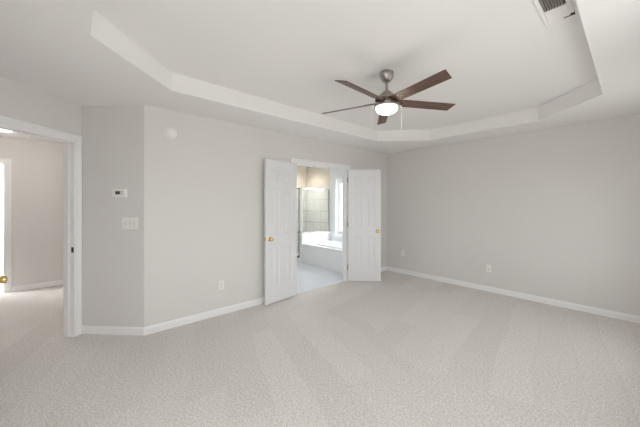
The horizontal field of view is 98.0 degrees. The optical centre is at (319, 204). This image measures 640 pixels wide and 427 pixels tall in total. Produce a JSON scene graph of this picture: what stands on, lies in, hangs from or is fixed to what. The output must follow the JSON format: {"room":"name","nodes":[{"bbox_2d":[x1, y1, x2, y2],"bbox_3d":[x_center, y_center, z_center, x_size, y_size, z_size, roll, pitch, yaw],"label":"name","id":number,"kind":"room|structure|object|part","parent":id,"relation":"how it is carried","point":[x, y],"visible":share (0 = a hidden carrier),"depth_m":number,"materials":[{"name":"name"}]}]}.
{"room":"empty bedroom","nodes":[
{"label":"empty bedroom","id":0,"kind":"room"},
{"bbox_2d":[0,136,62,285],"bbox_3d":[-4.840,0.013,4.527,3.950,2.750,0.115,0,0,-42],"label":"wall","id":1,"kind":"structure","parent":0,"point":[37,165],"depth_m":4.59,"materials":[{"name":"beige paint"}]},
{"bbox_2d":[0,165,3,289],"bbox_3d":[-5.373,0.374,4.553,0.761,2.005,0.165,0,0,16],"label":"door","id":2,"kind":"structure","parent":1,"relation":"in","point":[1,166],"depth_m":4.45,"materials":[{"name":"white paint"}]},
{"bbox_2d":[0,275,7,283],"bbox_3d":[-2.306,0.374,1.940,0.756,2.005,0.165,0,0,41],"label":"door knob","id":3,"kind":"object","parent":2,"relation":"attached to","point":[3,279],"depth_m":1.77,"materials":[{"name":"gold metal"}]},
{"bbox_2d":[0,158,11,292],"bbox_3d":[-5.271,0.335,4.146,0.932,2.106,0.151,0,0,-42],"label":"trim","id":4,"kind":"structure","parent":1,"relation":"attached to","point":[7,163],"depth_m":4.37,"materials":[{"name":"white wood"}]},
{"bbox_2d":[11,280,62,291],"bbox_3d":[-4.830,1.347,4.449,3.862,0.082,0.014,0,0,-42],"label":"baseboard","id":5,"kind":"structure","parent":1,"relation":"attached to","point":[58,282],"depth_m":4.58,"materials":[{"name":"white wood"}]},
{"bbox_2d":[0,75,81,135],"bbox_3d":[-2.654,0.013,2.519,0.115,2.750,1.082,0,0,3],"label":"wall","id":6,"kind":"structure","parent":0,"point":[19,101],"depth_m":2.56,"materials":[{"name":"beige paint"}]},
{"bbox_2d":[0,115,81,336],"bbox_3d":[-2.652,0.331,2.545,0.151,2.114,0.902,0,0,3],"label":"trim","id":7,"kind":"structure","parent":6,"relation":"attached to","point":[72,144],"depth_m":2.91,"materials":[{"name":"white wood"}]},
{"bbox_2d":[82,105,143,326],"bbox_3d":[-2.212,0.013,3.032,0.703,2.750,0.115,0,0,3],"label":"wall","id":8,"kind":"structure","parent":0,"point":[112,136],"depth_m":2.98,"materials":[{"name":"beige paint"}]},
{"bbox_2d":[82,325,144,335],"bbox_3d":[-2.213,1.347,2.968,0.709,0.082,0.014,0,0,3],"label":"baseboard","id":9,"kind":"structure","parent":8,"relation":"attached to","point":[111,330],"depth_m":2.96,"materials":[{"name":"white wood"}]},
{"bbox_2d":[112,189,126,196],"bbox_3d":[-2.129,-0.117,2.955,0.152,0.092,0.029,0,0,4],"label":"thermostat","id":10,"kind":"object","parent":8,"relation":"attached to","point":[115,192],"visible":1,"depth_m":2.94,"materials":[{"name":"white plastic"}]},
{"bbox_2d":[122,218,137,228],"bbox_3d":[-2.021,0.205,2.954,0.176,0.124,0.018,0,0,3],"label":"light switch","id":11,"kind":"object","parent":8,"relation":"attached to","point":[127,223],"visible":1,"depth_m":2.96,"materials":[{"name":"white plastic"}]},
{"bbox_2d":[144,105,386,326],"bbox_3d":[-0.265,0.013,4.446,4.374,2.750,0.115,0,0,-42],"label":"wall","id":12,"kind":"structure","parent":0,"point":[204,186],"depth_m":3.39,"materials":[{"name":"beige paint"}]},
{"bbox_2d":[163,127,177,139],"bbox_3d":[-1.665,-0.790,3.097,0.146,0.146,0.050,0,0,-42],"label":"smoke detector","id":13,"kind":"object","parent":12,"relation":"attached to","point":[169,133],"visible":1,"depth_m":3.08,"materials":[{"name":"white plastic"}]},
{"bbox_2d":[218,280,223,289],"bbox_3d":[-1.241,1.018,3.500,0.072,0.116,0.008,0,0,-42],"label":"wall outlet","id":14,"kind":"object","parent":12,"relation":"attached to","point":[220,283],"visible":1,"depth_m":3.50,"materials":[{"name":"white plastic"}]},
{"bbox_2d":[144,266,386,334],"bbox_3d":[-0.225,1.347,4.395,4.380,0.082,0.014,0,0,-42],"label":"baseboard","id":15,"kind":"structure","parent":12,"relation":"attached to","point":[201,316],"depth_m":3.33,"materials":[{"name":"white wood"}]},
{"bbox_2d":[264,159,296,304],"bbox_3d":[-0.551,0.379,4.016,0.165,1.995,0.593,0,0,41],"label":"door","id":16,"kind":"structure","parent":12,"relation":"in","point":[280,177],"depth_m":3.98,"materials":[{"name":"white paint"}]},
{"bbox_2d":[290,158,349,280],"bbox_3d":[0.012,0.343,4.691,1.327,2.091,0.151,0,0,-42],"label":"trim","id":17,"kind":"structure","parent":12,"relation":"attached to","point":[300,162],"depth_m":5.04,"materials":[{"name":"white wood"}]},
{"bbox_3d":[0.012,0.343,4.691,1.327,2.091,0.151,0,0,-42],"label":"casing","id":18,"kind":"part","parent":17,"relation":"part of","materials":[{"name":"white wood"}]},
{"bbox_2d":[347,169,380,280],"bbox_3d":[0.790,0.379,4.984,0.593,1.995,0.165,0,0,3],"label":"door","id":19,"kind":"structure","parent":12,"relation":"in","point":[364,185],"depth_m":4.97,"materials":[{"name":"white paint"}]},
{"bbox_2d":[297,166,305,188],"bbox_3d":[-1.779,0.013,6.715,3.635,2.750,0.115,0,0,-42],"label":"wall","id":20,"kind":"structure","parent":0,"point":[301,170],"depth_m":7.76,"materials":[{"name":"beige paint"}]},
{"bbox_2d":[297,188,327,252],"bbox_3d":[-0.428,0.485,7.232,0.927,1.794,0.900,0,0,-42],"label":"wall","id":21,"kind":"structure","parent":0,"point":[315,202],"depth_m":7.63,"materials":[{"name":"tile"}]},
{"bbox_2d":[300,233,330,262],"bbox_3d":[-0.100,1.058,6.855,0.935,0.649,0.100,0,0,-42],"label":"wall","id":22,"kind":"structure","parent":0,"point":[304,239],"depth_m":6.70,"materials":[{"name":"white paint"}]},
{"bbox_2d":[299,232,330,234],"bbox_3d":[-0.106,0.720,6.850,0.950,0.027,0.130,0,0,-42],"label":"trim","id":23,"kind":"structure","parent":22,"relation":"on","point":[319,232],"depth_m":6.74,"materials":[{"name":"white"}]},
{"bbox_2d":[0,262,639,426],"bbox_3d":[-1.903,1.415,3.777,7.755,0.066,9.020,0,0,-42],"label":"floor","id":24,"kind":"structure","parent":0,"point":[399,349],"depth_m":2.41,"materials":[{"name":"beige carpet"}]},
{"bbox_2d":[297,188,329,261],"bbox_3d":[-0.425,0.498,7.184,0.959,1.768,0.951,0,0,-42],"label":"shower enclosure","id":25,"kind":"object","parent":24,"relation":"on","point":[298,254],"visible":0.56,"depth_m":6.60,"materials":[{"name":"silver metal"}]},
{"bbox_3d":[-0.768,0.446,6.934,0.030,1.665,0.870,0,0,-42],"label":"door frame","id":26,"kind":"part","parent":25,"relation":"part of","materials":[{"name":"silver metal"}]},
{"bbox_3d":[-0.101,0.160,6.854,0.912,1.093,0.028,0,0,-42],"label":"panel frame","id":27,"kind":"part","parent":25,"relation":"part of","materials":[{"name":"silver metal"}]},
{"bbox_2d":[303,240,341,272],"bbox_3d":[0.461,1.073,6.225,0.925,0.617,1.583,0,0,-42],"label":"bathtub","id":28,"kind":"object","parent":24,"relation":"on","point":[327,255],"visible":0.48,"depth_m":6.05,"materials":[{"name":"white ceramic"}]},
{"bbox_2d":[305,240,341,249],"bbox_3d":[0.466,1.032,6.229,0.913,0.533,1.583,0,0,-42],"label":"tub","id":29,"kind":"object","parent":28,"relation":"in","point":[323,245],"depth_m":6.39,"materials":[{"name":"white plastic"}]},
{"bbox_2d":[0,0,639,153],"bbox_3d":[-1.797,-1.138,3.717,7.835,0.172,9.050,0,0,-42],"label":"ceiling","id":30,"kind":"structure","parent":0,"point":[273,65],"depth_m":2.28,"materials":[{"name":"white paint"}]},
{"bbox_2d":[322,69,455,137],"bbox_3d":[0.655,-0.920,2.612,1.280,0.608,1.282,0,0,0],"label":"ceiling fan","id":31,"kind":"object","parent":30,"relation":"hanging from","point":[387,103],"visible":1,"depth_m":2.52,"materials":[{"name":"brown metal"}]},
{"bbox_3d":[0.284,-0.944,2.760,0.597,0.006,0.106,-1,16,26],"label":"blade","id":32,"kind":"part","parent":31,"relation":"part of","materials":[{"name":"brown wood"}]},
{"bbox_3d":[0.357,-0.944,2.324,0.597,0.006,0.106,-1,18,-45],"label":"blade","id":33,"kind":"part","parent":31,"relation":"part of","materials":[{"name":"brown wood"}]},
{"bbox_3d":[0.677,-0.944,2.965,0.106,0.006,0.597,-17,-3,8],"label":"blade","id":34,"kind":"part","parent":31,"relation":"part of","materials":[{"name":"brown wood"}]},
{"bbox_3d":[0.621,-0.874,2.592,0.202,0.074,0.202,0,0,0],"label":"lamp shade","id":35,"kind":"part","parent":31,"relation":"part of","materials":[{"name":"white glass"}]},
{"bbox_3d":[0.795,-0.944,2.259,0.106,0.006,0.597,19,-7,-27],"label":"blade","id":36,"kind":"part","parent":31,"relation":"part of","materials":[{"name":"brown wood"}]},
{"bbox_3d":[0.992,-0.944,2.655,0.597,0.006,0.106,1,-17,-10],"label":"blade","id":37,"kind":"part","parent":31,"relation":"part of","materials":[{"name":"brown wood"}]},
{"bbox_2d":[533,0,574,25],"bbox_3d":[1.383,-1.218,1.661,0.552,0.012,0.151,0,0,-42],"label":"ceiling vent","id":38,"kind":"object","parent":30,"relation":"in","point":[550,11],"visible":1,"depth_m":1.74,"materials":[{"name":"white plastic"}]},
{"bbox_3d":[1.516,-1.219,1.779,0.152,0.009,0.107,0,0,-42],"label":"plate","id":39,"kind":"part","parent":38,"relation":"part of","materials":[{"name":"white plastic"}]},
{"bbox_2d":[306,114,639,315],"bbox_3d":[1.857,0.013,5.458,0.154,2.750,6.815,0,0,-42],"label":"wall","id":40,"kind":"structure","parent":0,"point":[554,212],"depth_m":4.03,"materials":[{"name":"beige paint"}]},
{"bbox_2d":[334,177,341,237],"bbox_3d":[0.791,0.078,6.648,0.158,1.504,1.134,0,0,-42],"label":"window","id":41,"kind":"structure","parent":40,"relation":"in","point":[339,235],"depth_m":6.99,"materials":[{"name":"white"}]},
{"bbox_3d":[0.817,0.078,6.671,0.090,1.380,1.010,0,0,-42],"label":"frame","id":42,"kind":"part","parent":41,"relation":"part of","materials":[{"name":"white"}]},
{"bbox_3d":[0.817,0.078,6.671,0.030,1.290,0.920,0,0,-42],"label":"sash","id":43,"kind":"part","parent":41,"relation":"part of","materials":[{"name":"white"}]},
{"bbox_2d":[486,265,491,271],"bbox_3d":[2.674,1.022,4.409,0.020,0.116,0.072,0,0,-42],"label":"cable jack","id":44,"kind":"object","parent":40,"relation":"attached to","point":[488,267],"visible":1,"depth_m":4.41,"materials":[{"name":"white plastic"}]},
{"bbox_2d":[387,266,639,323],"bbox_3d":[2.681,1.347,4.407,0.014,0.082,3.848,0,0,-42],"label":"baseboard","id":45,"kind":"structure","parent":40,"relation":"attached to","point":[603,312],"depth_m":4.00,"materials":[{"name":"white wood"}]}
]}

